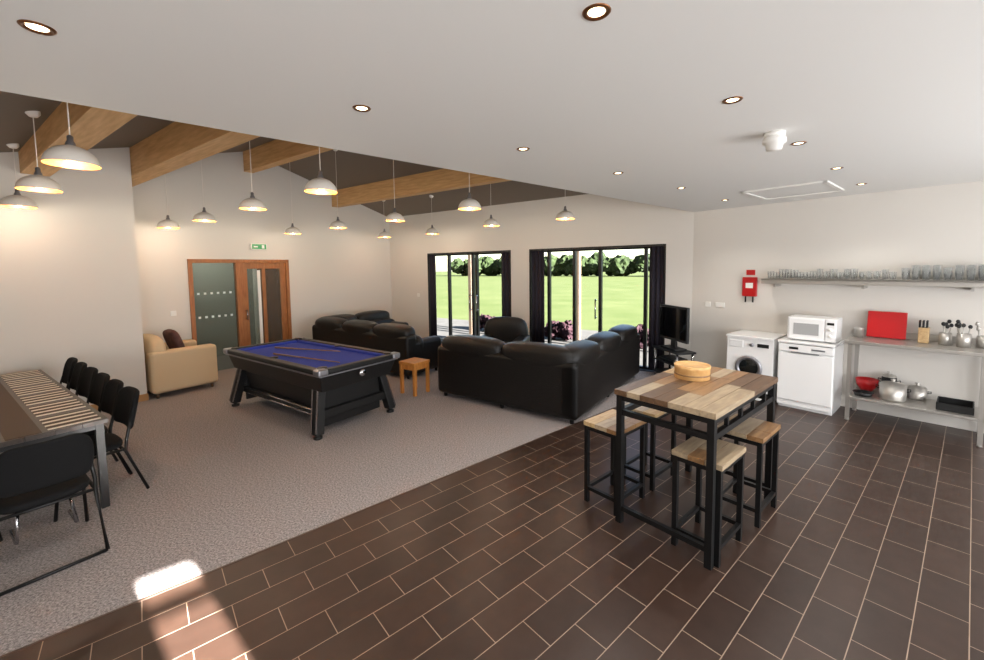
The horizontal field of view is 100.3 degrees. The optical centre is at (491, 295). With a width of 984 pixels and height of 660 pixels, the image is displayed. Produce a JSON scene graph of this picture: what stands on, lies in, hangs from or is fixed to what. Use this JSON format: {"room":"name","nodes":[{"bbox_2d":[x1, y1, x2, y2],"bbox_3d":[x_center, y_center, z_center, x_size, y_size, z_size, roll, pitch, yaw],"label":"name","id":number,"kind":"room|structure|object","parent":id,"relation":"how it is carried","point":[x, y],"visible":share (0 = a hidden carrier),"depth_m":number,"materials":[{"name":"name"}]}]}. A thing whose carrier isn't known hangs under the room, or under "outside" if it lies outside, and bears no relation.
{"room":"communal lounge kitchen","nodes":[
{"label":"communal lounge kitchen","id":0,"kind":"room"},
{"bbox_2d":[0,147,146,404],"bbox_3d":[-6.729,-0.196,4.999,1.070,3.762,3.540,2,5,35],"label":"wall pier","id":1,"kind":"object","parent":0,"point":[69,276],"depth_m":5.57,"materials":[{"name":"paint"}]},
{"bbox_2d":[192,263,255,355],"bbox_3d":[-5.637,0.084,9.135,1.500,2.600,4.100,2,5,35],"label":"wall","id":2,"kind":"structure","parent":0,"point":[221,332],"depth_m":9.39,"materials":[{"name":"grey paint"}]},
{"bbox_2d":[252,269,260,343],"bbox_3d":[-5.486,0.232,10.422,0.070,2.120,1.010,2,5,35],"label":"frame","id":3,"kind":"object","parent":2,"relation":"attached to","point":[254,271],"visible":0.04,"depth_m":10.02,"materials":[{"name":"white plastic"}]},
{"bbox_2d":[257,269,281,341],"bbox_3d":[-5.494,0.267,10.431,0.050,2.050,0.850,2,5,35],"label":"leaf","id":4,"kind":"object","parent":2,"relation":"attached to","point":[271,275],"visible":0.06,"depth_m":10.36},
{"bbox_2d":[217,355,233,368],"bbox_3d":[-5.619,1.480,9.233,1.500,0.200,4.100,2,5,35],"label":"floor","id":5,"kind":"structure","parent":0,"point":[223,361],"depth_m":8.79,"materials":[{"name":"carpet"}]},
{"bbox_2d":[132,152,391,341],"bbox_3d":[-5.508,-0.701,7.803,0.200,4.348,9.580,2,5,35],"label":"wall","id":6,"kind":"structure","parent":0,"point":[348,270],"depth_m":8.51,"materials":[{"name":"grey paint"}]},
{"bbox_2d":[187,259,291,346],"bbox_3d":[-5.048,0.345,8.379,0.110,2.170,1.885,2,5,35],"label":"frame","id":7,"kind":"object","parent":6,"relation":"attached to","point":[236,262],"visible":0.59,"depth_m":8.24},
{"bbox_2d":[257,270,263,342],"bbox_3d":[-4.859,0.310,8.627,0.006,1.700,0.060,2,5,35],"label":"blind","id":8,"kind":"object","parent":6,"relation":"attached to","point":[258,271],"visible":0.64,"depth_m":8.62,"materials":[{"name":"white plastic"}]},
{"bbox_2d":[241,263,287,345],"bbox_3d":[-4.806,0.353,8.721,0.050,2.100,0.910,2,5,35],"label":"door","id":9,"kind":"structure","parent":6,"relation":"in","point":[244,266],"depth_m":8.68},
{"bbox_2d":[0,91,586,215],"bbox_3d":[-1.332,-1.964,4.631,10.800,1.792,10.000,2,5,35],"label":"ceiling","id":10,"kind":"structure","parent":0,"point":[351,169],"depth_m":8.12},
{"bbox_2d":[0,143,37,208],"bbox_3d":[-5.528,-1.405,4.769,0.304,0.736,0.304,-1,4,0],"label":"pendant lamp","id":11,"kind":"object","parent":10,"relation":"hanging from","point":[16,200],"visible":0.98,"depth_m":4.75,"materials":[{"name":"white"}]},
{"bbox_2d":[15,111,62,192],"bbox_3d":[-4.217,-1.349,3.801,0.304,0.727,0.304,-1,4,0],"label":"pendant lamp","id":12,"kind":"object","parent":10,"relation":"hanging from","point":[37,182],"visible":0.99,"depth_m":3.78,"materials":[{"name":"white"}]},
{"bbox_2d":[41,102,100,169],"bbox_3d":[-3.017,-1.299,2.924,0.304,0.720,0.304,-1,4,0],"label":"pendant lamp","id":13,"kind":"object","parent":10,"relation":"hanging from","point":[68,155],"visible":0.9,"depth_m":2.91,"materials":[{"name":"white"}]},
{"bbox_2d":[18,102,136,176],"bbox_3d":[-2.361,-1.578,2.787,8.530,0.318,0.261,2,5,35],"label":"roof beam","id":14,"kind":"structure","parent":10,"relation":"attached to","point":[89,126],"depth_m":3.77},
{"bbox_2d":[157,177,179,228],"bbox_3d":[-5.322,-1.750,6.710,0.304,1.270,0.304,-1,4,0],"label":"pendant lamp","id":15,"kind":"object","parent":10,"relation":"hanging from","point":[166,224],"visible":0.91,"depth_m":6.70,"materials":[{"name":"white"}]},
{"bbox_2d":[129,121,259,186],"bbox_3d":[-2.166,-1.895,3.975,9.600,0.461,0.260,2,5,35],"label":"roof beam","id":16,"kind":"structure","parent":10,"relation":"attached to","point":[177,145],"depth_m":5.11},
{"bbox_2d":[193,162,216,221],"bbox_3d":[-4.453,-1.789,6.317,0.304,1.260,0.304,-1,4,0],"label":"pendant lamp","id":17,"kind":"object","parent":10,"relation":"hanging from","point":[203,216],"visible":0.93,"depth_m":6.30,"materials":[{"name":"white"}]},
{"bbox_2d":[239,141,266,210],"bbox_3d":[-3.022,-1.706,5.141,0.304,1.223,0.304,-1,4,0],"label":"pendant lamp","id":18,"kind":"object","parent":10,"relation":"hanging from","point":[253,204],"visible":0.91,"depth_m":5.12,"materials":[{"name":"white"}]},
{"bbox_2d":[243,139,332,172],"bbox_3d":[-1.024,-2.580,5.556,9.600,0.438,0.181,2,5,35],"label":"roof beam","id":19,"kind":"structure","parent":10,"relation":"attached to","point":[277,152],"depth_m":7.55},
{"bbox_2d":[284,162,300,233],"bbox_3d":[-4.006,-2.042,8.194,0.304,1.591,0.304,-1,4,0],"label":"pendant lamp","id":20,"kind":"object","parent":10,"relation":"hanging from","point":[291,230],"visible":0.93,"depth_m":8.18,"materials":[{"name":"white"}]},
{"bbox_2d":[304,147,336,194],"bbox_3d":[-1.711,-1.629,4.055,0.304,1.186,0.304,-1,4,0],"label":"pendant lamp","id":21,"kind":"object","parent":10,"relation":"hanging from","point":[319,185],"visible":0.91,"depth_m":4.03,"materials":[{"name":"white"}]},
{"bbox_2d":[330,149,346,228],"bbox_3d":[-2.896,-2.015,7.666,0.304,1.483,0.304,-1,4,0],"label":"pendant lamp","id":22,"kind":"object","parent":10,"relation":"hanging from","point":[337,224],"visible":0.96,"depth_m":7.64,"materials":[{"name":"white"}]},
{"bbox_2d":[385,160,404,221],"bbox_3d":[-1.585,-1.972,6.627,0.304,1.508,0.304,-1,4,0],"label":"pendant lamp","id":23,"kind":"object","parent":10,"relation":"hanging from","point":[392,217],"visible":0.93,"depth_m":6.61,"materials":[{"name":"white"}]},
{"bbox_2d":[332,169,511,207],"bbox_3d":[0.114,-2.198,7.187,9.600,0.379,0.181,2,5,35],"label":"roof beam","id":24,"kind":"structure","parent":10,"relation":"attached to","point":[439,180],"depth_m":8.34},
{"bbox_2d":[458,181,480,210],"bbox_3d":[-0.304,-1.939,5.367,0.304,1.588,0.304,-1,4,0],"label":"pendant lamp","id":25,"kind":"object","parent":10,"relation":"hanging from","point":[469,204],"visible":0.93,"depth_m":5.34,"materials":[{"name":"white"}]},
{"bbox_2d":[483,184,498,226],"bbox_3d":[-0.023,-1.824,7.661,0.304,1.031,0.304,-1,4,0],"label":"pendant lamp","id":26,"kind":"object","parent":10,"relation":"hanging from","point":[491,222],"visible":0.94,"depth_m":7.61,"materials":[{"name":"white"}]},
{"bbox_2d":[556,206,574,219],"bbox_3d":[1.188,-1.786,6.673,0.304,1.061,0.304,-1,4,0],"label":"pendant lamp","id":27,"kind":"object","parent":10,"relation":"hanging from","point":[563,215],"visible":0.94,"depth_m":6.62,"materials":[{"name":"white"}]},
{"bbox_2d":[0,344,657,655],"bbox_3d":[-2.489,1.697,5.571,7.848,0.200,9.480,2,5,35],"label":"floor","id":28,"kind":"structure","parent":0,"point":[228,484],"depth_m":3.77,"materials":[{"name":"carpet"}]},
{"bbox_2d":[0,433,109,596],"bbox_3d":[-3.071,1.354,2.810,0.624,0.884,0.524,2,5,35],"label":"dining chair","id":29,"kind":"object","parent":28,"relation":"on","point":[39,475],"visible":1,"depth_m":2.67,"materials":[{"name":"black fabric"}]},
{"bbox_2d":[0,369,109,508],"bbox_3d":[-4.658,1.364,3.911,3.038,0.750,0.918,2,5,35],"label":"dining table","id":30,"kind":"object","parent":28,"relation":"on","point":[97,425],"visible":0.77,"depth_m":3.38,"materials":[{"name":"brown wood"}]},
{"bbox_2d":[0,383,41,440],"bbox_3d":[-4.663,0.988,3.885,3.000,0.004,0.180,2,5,35],"label":"table runner","id":31,"kind":"object","parent":30,"relation":"on","point":[15,423],"visible":1,"depth_m":3.35,"materials":[{"name":"brown"}]},
{"bbox_2d":[0,370,42,380],"bbox_3d":[-5.541,0.932,4.841,0.400,0.004,0.300,2,5,35],"label":"table slat","id":32,"kind":"object","parent":30,"relation":"on","point":[35,372],"visible":1,"depth_m":4.82,"materials":[{"name":"beige"}]},
{"bbox_2d":[6,376,50,387],"bbox_3d":[-5.126,0.947,4.548,0.400,0.004,0.300,2,5,35],"label":"table slat","id":33,"kind":"object","parent":30,"relation":"on","point":[29,381],"visible":1,"depth_m":4.54,"materials":[{"name":"beige"}]},
{"bbox_2d":[12,382,61,395],"bbox_3d":[-4.711,0.962,4.255,0.400,0.004,0.300,2,5,35],"label":"placemat","id":34,"kind":"object","parent":30,"relation":"on","point":[49,386],"visible":1,"depth_m":4.24,"materials":[{"name":"beige"}]},
{"bbox_2d":[20,390,72,405],"bbox_3d":[-4.296,0.977,3.962,0.400,0.004,0.300,2,5,35],"label":"placemat","id":35,"kind":"object","parent":30,"relation":"on","point":[57,395],"visible":1,"depth_m":3.95,"materials":[{"name":"beige"}]},
{"bbox_2d":[29,399,85,416],"bbox_3d":[-3.882,0.993,3.669,0.400,0.004,0.300,2,5,35],"label":"placemat","id":36,"kind":"object","parent":30,"relation":"on","point":[41,410],"visible":1,"depth_m":3.65,"materials":[{"name":"beige"}]},
{"bbox_2d":[39,409,100,429],"bbox_3d":[-3.467,1.008,3.376,0.400,0.004,0.300,2,5,35],"label":"placemat","id":37,"kind":"object","parent":30,"relation":"on","point":[53,422],"visible":1,"depth_m":3.36,"materials":[{"name":"beige"}]},
{"bbox_2d":[60,357,77,388],"bbox_3d":[-5.370,1.231,4.922,0.524,0.876,0.624,2,5,37],"label":"dining chair","id":38,"kind":"object","parent":28,"relation":"on","point":[69,365],"visible":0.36,"depth_m":5.13,"materials":[{"name":"black fabric"}]},
{"bbox_2d":[68,362,86,394],"bbox_3d":[-4.986,1.245,4.651,0.524,0.876,0.624,2,5,37],"label":"dining chair","id":39,"kind":"object","parent":28,"relation":"on","point":[79,367],"visible":0.25,"depth_m":4.87,"materials":[{"name":"black fabric"}]},
{"bbox_2d":[76,367,97,398],"bbox_3d":[-4.605,1.259,4.381,0.524,0.876,0.624,2,5,34],"label":"dining chair","id":40,"kind":"object","parent":28,"relation":"on","point":[87,375],"visible":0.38,"depth_m":4.60,"materials":[{"name":"black fabric"}]},
{"bbox_2d":[53,386,149,521],"bbox_3d":[-3.454,1.302,3.568,0.524,0.876,0.624,2,5,34],"label":"dining chair","id":41,"kind":"object","parent":28,"relation":"on","point":[125,408],"visible":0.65,"depth_m":3.65,"materials":[{"name":"black fabric"}]},
{"bbox_2d":[86,372,118,461],"bbox_3d":[-4.220,1.273,4.110,0.524,0.876,0.624,2,5,35],"label":"dining chair","id":42,"kind":"object","parent":28,"relation":"on","point":[99,381],"visible":0.37,"depth_m":4.31,"materials":[{"name":"black fabric"}]},
{"bbox_2d":[82,379,132,474],"bbox_3d":[-3.836,1.288,3.839,0.524,0.876,0.624,2,5,35],"label":"dining chair","id":43,"kind":"object","parent":28,"relation":"on","point":[112,388],"visible":0.38,"depth_m":4.01,"materials":[{"name":"black fabric"}]},
{"bbox_2d":[143,334,217,398],"bbox_3d":[-5.305,1.066,6.864,1.040,0.948,0.900,2,5,35],"label":"armchair","id":44,"kind":"object","parent":28,"relation":"on","point":[191,365],"visible":0.75,"depth_m":6.48,"materials":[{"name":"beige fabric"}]},
{"bbox_2d":[163,329,184,348],"bbox_3d":[-5.276,0.752,6.819,0.498,0.410,0.215,2,5,34],"label":"cushion","id":45,"kind":"object","parent":44,"relation":"on","point":[172,338],"visible":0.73,"depth_m":6.68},
{"bbox_2d":[223,337,399,439],"bbox_3d":[-2.555,1.168,5.753,2.430,0.832,1.200,2,5,35],"label":"pool table","id":46,"kind":"object","parent":28,"relation":"on","point":[329,392],"visible":1,"depth_m":5.31,"materials":[{"name":"blue"}]},
{"bbox_2d":[312,310,440,378],"bbox_3d":[-2.095,0.895,8.774,2.966,0.942,2.018,2,5,35],"label":"sofa","id":47,"kind":"object","parent":28,"relation":"on","point":[375,329],"visible":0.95,"depth_m":7.72,"materials":[{"name":"black leather"}]},
{"bbox_2d":[371,318,394,323],"bbox_3d":[-2.690,0.738,9.855,0.219,0.378,0.926,2,5,35],"label":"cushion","id":48,"kind":"object","parent":47,"relation":"on","point":[378,320],"depth_m":9.83,"materials":[{"name":"black leather"}]},
{"bbox_2d":[399,357,429,396],"bbox_3d":[-1.213,1.263,6.460,0.340,0.510,0.340,2,5,35],"label":"side table","id":49,"kind":"object","parent":28,"relation":"on","point":[413,364],"visible":1,"depth_m":6.39,"materials":[{"name":"orange wood"}]},
{"bbox_2d":[482,316,529,343],"bbox_3d":[0.209,0.912,8.004,0.950,0.958,0.850,0,4,15],"label":"recliner chair","id":50,"kind":"object","parent":28,"relation":"on","point":[506,329],"visible":0.27,"depth_m":8.14,"materials":[{"name":"black leather"}]},
{"bbox_2d":[438,324,639,423],"bbox_3d":[0.875,0.998,6.708,2.296,0.952,2.767,2,5,35],"label":"sofa","id":51,"kind":"object","parent":28,"relation":"on","point":[567,381],"visible":1,"depth_m":5.54,"materials":[{"name":"black leather"}]},
{"bbox_2d":[652,345,695,374],"bbox_3d":[3.053,1.159,6.928,0.340,0.545,0.700,-1,4,-11],"label":"tv stand","id":52,"kind":"object","parent":28,"relation":"on","point":[669,359],"visible":0.57,"depth_m":6.90,"materials":[{"name":"black plastic"}]},
{"bbox_2d":[652,356,673,365],"bbox_3d":[3.052,1.101,6.924,0.340,0.030,0.700,-1,4,-11],"label":"shelf","id":53,"kind":"object","parent":52,"relation":"attached to","point":[659,358],"depth_m":6.93,"materials":[{"name":"black glass"}]},
{"bbox_2d":[652,345,695,354],"bbox_3d":[3.050,0.902,6.910,0.340,0.030,0.700,-1,4,-11],"label":"shelf","id":54,"kind":"object","parent":52,"relation":"attached to","point":[688,352],"depth_m":6.68,"materials":[{"name":"black glass"}]},
{"bbox_2d":[660,304,689,350],"bbox_3d":[3.045,0.524,6.883,0.220,0.722,0.740,-1,4,-11],"label":"television","id":55,"kind":"object","parent":52,"relation":"on","point":[674,320],"visible":1,"depth_m":6.81,"materials":[{"name":"black plastic"}]},
{"bbox_2d":[0,400,983,659],"bbox_3d":[1.659,1.912,1.751,10.180,0.200,5.930,-4,5,-40],"label":"floor","id":56,"kind":"structure","parent":0,"point":[871,547],"depth_m":2.60,"materials":[{"name":"tile"}]},
{"bbox_2d":[0,402,627,657],"bbox_3d":[-0.268,1.683,3.994,9.780,0.013,0.016,-4,5,-40],"label":"trim","id":57,"kind":"structure","parent":56,"relation":"on","point":[174,586],"depth_m":2.78,"materials":[{"name":"brown"}]},
{"bbox_2d":[584,409,646,515],"bbox_3d":[1.024,1.362,3.423,0.418,0.680,0.328,-4,5,-40],"label":"bar stool","id":58,"kind":"object","parent":56,"relation":"on","point":[604,423],"visible":0.77,"depth_m":3.40,"materials":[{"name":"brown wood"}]},
{"bbox_2d":[624,402,676,490],"bbox_3d":[1.442,1.332,3.779,0.418,0.680,0.328,-4,5,-40],"label":"bar stool","id":59,"kind":"object","parent":56,"relation":"on","point":[652,475],"visible":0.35,"depth_m":3.66,"materials":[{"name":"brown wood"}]},
{"bbox_2d":[614,366,777,570],"bbox_3d":[1.625,1.191,3.242,1.238,1.030,0.718,-4,5,-40],"label":"bar table","id":60,"kind":"object","parent":56,"relation":"on","point":[727,391],"visible":0.83,"depth_m":2.96,"materials":[{"name":"brown wood"}]},
{"bbox_2d":[674,361,710,381],"bbox_3d":[1.638,0.611,3.364,0.272,0.110,0.272,-4,5,-40],"label":"wooden box","id":61,"kind":"object","parent":60,"relation":"on","point":[695,371],"visible":1,"depth_m":3.27,"materials":[{"name":"brown wood"}]},
{"bbox_2d":[671,436,745,567],"bbox_3d":[1.508,1.394,2.871,0.418,0.680,0.328,-4,5,-40],"label":"bar stool","id":62,"kind":"object","parent":56,"relation":"on","point":[692,451],"visible":0.87,"depth_m":2.83,"materials":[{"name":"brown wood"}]},
{"bbox_2d":[717,414,780,527],"bbox_3d":[2.025,1.360,3.266,0.418,0.680,0.328,-4,5,-40],"label":"bar stool","id":63,"kind":"object","parent":56,"relation":"on","point":[757,432],"visible":0.79,"depth_m":3.17,"materials":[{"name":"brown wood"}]},
{"bbox_2d":[726,330,786,400],"bbox_3d":[3.895,1.014,6.081,0.635,0.910,0.605,-4,5,-40],"label":"washing machine","id":64,"kind":"object","parent":56,"relation":"on","point":[756,352],"visible":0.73,"depth_m":5.86,"materials":[{"name":"white"}]},
{"bbox_2d":[726,330,786,340],"bbox_3d":[3.896,0.575,6.056,0.620,0.030,0.605,-4,5,-40],"label":"countertop","id":65,"kind":"structure","parent":64,"relation":"on","point":[759,335],"depth_m":5.99,"materials":[{"name":"white"}]},
{"bbox_2d":[777,336,844,415],"bbox_3d":[4.322,1.048,5.592,0.623,0.920,0.605,-4,5,-40],"label":"dishwasher","id":66,"kind":"object","parent":56,"relation":"on","point":[810,373],"visible":0.91,"depth_m":5.38,"materials":[{"name":"white"}]},
{"bbox_2d":[778,336,844,347],"bbox_3d":[4.318,0.604,5.562,0.620,0.030,0.605,-4,5,-40],"label":"countertop","id":67,"kind":"structure","parent":66,"relation":"on","point":[787,340],"depth_m":5.38,"materials":[{"name":"white"}]},
{"bbox_2d":[787,314,842,342],"bbox_3d":[4.320,0.436,5.514,0.400,0.310,0.520,-4,5,-40],"label":"microwave oven","id":68,"kind":"object","parent":66,"relation":"on","point":[828,329],"visible":1,"depth_m":5.38,"materials":[{"name":"white"}]},
{"bbox_2d":[844,329,983,447],"bbox_3d":[4.973,1.012,4.843,0.600,1.080,1.200,-4,5,-40],"label":"workbench","id":69,"kind":"object","parent":56,"relation":"on","point":[911,342],"visible":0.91,"depth_m":4.78,"materials":[{"name":"silver metal"}]},
{"bbox_2d":[852,389,873,396],"bbox_3d":[4.607,1.203,5.118,0.225,0.069,0.200,-1,4,-3],"label":"frying pan","id":70,"kind":"object","parent":69,"relation":"on","point":[863,393],"visible":1,"depth_m":5.12,"materials":[{"name":"black metal"}]},
{"bbox_2d":[855,376,878,391],"bbox_3d":[4.817,1.143,5.284,0.230,0.160,0.230,-4,5,-40],"label":"mixing bowl","id":71,"kind":"object","parent":69,"relation":"on","point":[864,383],"visible":0.8,"depth_m":5.24,"materials":[{"name":"red plastic"}]},
{"bbox_2d":[866,311,907,339],"bbox_3d":[4.928,0.360,5.134,0.071,0.325,0.360,-4,5,-40],"label":"chopping board","id":72,"kind":"object","parent":69,"relation":"on","point":[893,325],"visible":1,"depth_m":5.12,"materials":[{"name":"red plastic"}]},
{"bbox_2d":[878,371,900,382],"bbox_3d":[4.977,1.085,5.153,0.162,0.290,0.142,0,4,8],"label":"cooking pot","id":73,"kind":"object","parent":69,"relation":"on","point":[885,377],"visible":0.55,"depth_m":5.12,"materials":[{"name":"silver metal"}]},
{"bbox_2d":[875,379,910,402],"bbox_3d":[4.818,1.122,4.941,0.244,0.250,0.244,-1,4,-1],"label":"cooking pot","id":74,"kind":"object","parent":69,"relation":"on","point":[892,391],"visible":1,"depth_m":4.87,"materials":[{"name":"silver metal"}]},
{"bbox_2d":[844,329,983,356],"bbox_3d":[4.967,0.534,4.809,0.600,0.120,1.200,-4,5,-40],"label":"countertop","id":75,"kind":"structure","parent":69,"relation":"on","point":[911,342],"depth_m":4.76,"materials":[{"name":"silver metal"}]},
{"bbox_2d":[907,382,931,400],"bbox_3d":[5.125,1.142,4.954,0.173,0.200,0.173,0,4,5],"label":"cooking pot","id":76,"kind":"object","parent":69,"relation":"on","point":[919,393],"visible":0.92,"depth_m":4.90,"materials":[{"name":"silver metal"}]},
{"bbox_2d":[918,320,929,343],"bbox_3d":[5.089,0.419,4.841,0.130,0.260,0.090,-4,5,-40],"label":"knife block","id":77,"kind":"object","parent":69,"relation":"on","point":[923,332],"visible":1,"depth_m":4.81,"materials":[{"name":"brown wood"}]},
{"bbox_2d":[938,319,953,345],"bbox_3d":[5.180,0.409,4.689,0.125,0.298,0.109,-4,5,-40],"label":"utensil holder","id":78,"kind":"object","parent":69,"relation":"on","point":[945,337],"visible":1,"depth_m":4.66,"materials":[{"name":"silver metal"}]},
{"bbox_2d":[936,396,974,415],"bbox_3d":[5.190,1.226,4.606,0.340,0.080,0.280,-4,5,-40],"label":"baking tray","id":79,"kind":"object","parent":69,"relation":"on","point":[966,407],"visible":1,"depth_m":4.58,"materials":[{"name":"black metal"}]},
{"bbox_2d":[955,320,972,347],"bbox_3d":[5.220,0.414,4.554,0.124,0.306,0.135,-4,5,-40],"label":"utensil holder","id":80,"kind":"object","parent":69,"relation":"on","point":[963,340],"visible":1,"depth_m":4.53,"materials":[{"name":"silver metal"}]},
{"bbox_2d":[975,322,983,348],"bbox_3d":[5.373,0.423,4.494,0.132,0.293,0.115,1,4,24],"label":"utensil holder","id":81,"kind":"object","parent":69,"relation":"on","point":[979,338],"visible":1,"depth_m":4.50,"materials":[{"name":"silver metal"}]},
{"bbox_2d":[0,0,983,211],"bbox_3d":[1.622,-1.081,1.541,10.180,0.120,5.930,-4,5,-40],"label":"ceiling","id":82,"kind":"structure","parent":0,"point":[890,93],"depth_m":1.98,"materials":[{"name":"white"}]},
{"bbox_2d":[17,19,56,35],"bbox_3d":[-1.652,-0.978,1.494,0.100,0.016,0.100,-1,4,0],"label":"recessed light","id":83,"kind":"object","parent":82,"relation":"in","point":[42,28],"visible":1,"depth_m":1.49,"materials":[{"name":"brown metal"}]},
{"bbox_2d":[582,3,610,20],"bbox_3d":[0.367,-1.000,1.444,0.100,0.016,0.100,-1,4,0],"label":"recessed light","id":84,"kind":"object","parent":82,"relation":"in","point":[596,10],"visible":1,"depth_m":1.44,"materials":[{"name":"brown metal"}]},
{"bbox_2d":[722,96,742,103],"bbox_3d":[1.307,-1.067,2.232,0.100,0.016,0.100,-1,4,0],"label":"recessed light","id":85,"kind":"object","parent":82,"relation":"in","point":[730,100],"visible":0.98,"depth_m":2.23,"materials":[{"name":"glass"}]},
{"bbox_2d":[762,130,786,151],"bbox_3d":[1.927,-1.052,2.805,0.138,0.121,0.138,-1,4,0],"label":"smoke detector","id":86,"kind":"object","parent":82,"relation":"attached to","point":[774,140],"visible":1,"depth_m":2.76,"materials":[{"name":"white plastic"}]},
{"bbox_2d":[741,180,844,199],"bbox_3d":[3.674,-1.280,5.026,0.900,0.020,0.840,-4,5,-40],"label":"ceiling hatch","id":87,"kind":"object","parent":82,"relation":"in","point":[819,187],"depth_m":4.99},
{"bbox_2d":[389,194,693,367],"bbox_3d":[0.428,-0.382,9.331,8.150,3.350,0.280,2,5,35],"label":"wall","id":88,"kind":"structure","parent":0,"point":[599,220],"depth_m":8.87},
{"bbox_2d":[429,255,436,335],"bbox_3d":[-1.514,0.073,10.618,0.209,2.250,0.054,2,5,35],"label":"curtain","id":89,"kind":"object","parent":88,"relation":"hanging from","point":[432,263],"visible":0.8,"depth_m":10.61,"materials":[{"name":"black fabric"}]},
{"bbox_2d":[435,252,502,342],"bbox_3d":[-0.517,0.105,10.064,2.510,2.300,0.080,2,5,35],"label":"frame","id":90,"kind":"object","parent":88,"relation":"attached to","point":[474,256],"visible":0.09,"depth_m":9.97,"materials":[{"name":"black"}]},
{"bbox_2d":[427,250,510,335],"bbox_3d":[-0.576,0.099,9.980,2.550,2.325,0.125,2,5,35],"label":"trim","id":91,"kind":"structure","parent":88,"relation":"attached to","point":[428,254],"depth_m":10.12,"materials":[{"name":"black"}]},
{"bbox_2d":[502,252,509,316],"bbox_3d":[0.335,0.142,9.312,0.220,2.250,0.054,2,5,35],"label":"curtain","id":92,"kind":"object","parent":88,"relation":"hanging from","point":[505,255],"visible":0.57,"depth_m":9.28,"materials":[{"name":"black fabric"}]},
{"bbox_2d":[532,251,544,342],"bbox_3d":[0.992,0.166,8.848,0.310,2.250,0.054,2,5,35],"label":"curtain","id":93,"kind":"object","parent":88,"relation":"hanging from","point":[538,316],"visible":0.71,"depth_m":8.83,"materials":[{"name":"black fabric"}]},
{"bbox_2d":[529,244,665,367],"bbox_3d":[1.983,0.193,8.172,2.780,2.325,0.126,2,5,35],"label":"trim","id":94,"kind":"structure","parent":88,"relation":"attached to","point":[647,245],"depth_m":8.26,"materials":[{"name":"black"}]},
{"bbox_2d":[544,246,661,368],"bbox_3d":[2.043,0.199,8.257,2.740,2.300,0.081,2,5,35],"label":"frame","id":95,"kind":"object","parent":88,"relation":"attached to","point":[646,249],"visible":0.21,"depth_m":8.16,"materials":[{"name":"black"}]},
{"bbox_2d":[648,246,663,369],"bbox_3d":[2.974,0.239,7.448,0.255,2.250,0.054,2,5,35],"label":"curtain","id":96,"kind":"object","parent":88,"relation":"hanging from","point":[656,271],"visible":0.79,"depth_m":7.44,"materials":[{"name":"black fabric"}]},
{"bbox_2d":[691,181,983,431],"bbox_3d":[5.434,0.122,4.875,0.200,2.840,5.930,-4,5,-40],"label":"wall","id":97,"kind":"structure","parent":0,"point":[895,230],"depth_m":5.41,"materials":[{"name":"grey paint"}]},
{"bbox_2d":[742,270,757,301],"bbox_3d":[3.985,-0.153,6.352,0.059,0.500,0.200,-4,5,-40],"label":"blanket","id":98,"kind":"object","parent":97,"relation":"attached to","point":[749,284],"visible":1,"depth_m":6.33,"materials":[{"name":"red plastic"}]},
{"bbox_2d":[761,276,983,291],"bbox_3d":[4.825,-0.165,5.141,0.330,0.150,2.450,-4,5,-40],"label":"wall shelf","id":99,"kind":"object","parent":97,"relation":"attached to","point":[875,281],"visible":0.98,"depth_m":5.05,"materials":[{"name":"silver metal"}]},
{"bbox_2d":[767,265,979,279],"bbox_3d":[4.803,-0.295,5.141,0.206,0.170,2.307,-4,5,-40],"label":"glasses","id":100,"kind":"object","parent":99,"relation":"on","point":[912,266],"visible":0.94,"depth_m":5.03,"materials":[{"name":"clear glass"}]},
{"label":"outside","id":101,"kind":"structure","parent":0,"visible":0},
{"bbox_2d":[436,271,648,330],"bbox_3d":[56.233,-5.082,94.824,320.000,0.100,195.500,2,5,35],"label":"lawn","id":102,"kind":"structure","parent":101,"point":[623,296],"depth_m":28.38,"materials":[{"name":"green plant"}]},
{"bbox_2d":[451,256,500,275],"bbox_3d":[-0.789,-7.877,105.234,21.356,5.443,9.867,2,5,35],"label":"trees","id":103,"kind":"object","parent":102,"relation":"on","point":[488,266],"visible":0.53,"depth_m":105.21,"materials":[{"name":"green plant"}]},
{"bbox_2d":[544,254,590,275],"bbox_3d":[14.369,-7.295,95.372,20.391,5.277,8.757,2,5,35],"label":"trees","id":104,"kind":"object","parent":102,"relation":"on","point":[563,265],"visible":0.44,"depth_m":91.42,"materials":[{"name":"green plant"}]},
{"bbox_2d":[583,252,649,275],"bbox_3d":[28.443,-6.847,84.732,20.806,5.515,8.942,2,5,35],"label":"trees","id":105,"kind":"object","parent":102,"relation":"on","point":[618,265],"visible":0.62,"depth_m":83.35,"materials":[{"name":"green plant"}]},
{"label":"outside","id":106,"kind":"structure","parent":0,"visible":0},
{"bbox_2d":[437,318,647,365],"bbox_3d":[1.036,1.272,11.795,22.000,0.190,4.220,2,5,35],"label":"patio","id":107,"kind":"structure","parent":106,"point":[459,326],"depth_m":12.82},
{"bbox_2d":[468,255,471,334],"bbox_3d":[-0.634,-0.470,12.288,0.120,3.260,0.120,2,5,35],"label":"post","id":108,"kind":"object","parent":107,"relation":"on","point":[469,256],"visible":0.36,"depth_m":12.26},
{"bbox_2d":[545,320,572,340],"bbox_3d":[1.901,0.930,11.402,0.959,0.519,0.750,2,5,35],"label":"shrub","id":109,"kind":"object","parent":107,"relation":"on","point":[563,330],"visible":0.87,"depth_m":11.13,"materials":[{"name":"pink plant"}]},
{"bbox_2d":[577,251,580,339],"bbox_3d":[2.159,-0.368,10.316,0.120,3.260,0.120,2,5,35],"label":"post","id":110,"kind":"object","parent":107,"relation":"on","point":[578,252],"visible":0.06,"depth_m":10.29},
{"bbox_2d":[635,324,648,348],"bbox_3d":[3.688,0.984,10.127,1.062,0.544,0.755,2,5,35],"label":"shrub","id":111,"kind":"object","parent":107,"relation":"on","point":[639,327],"visible":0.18,"depth_m":9.93,"materials":[{"name":"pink plant"}]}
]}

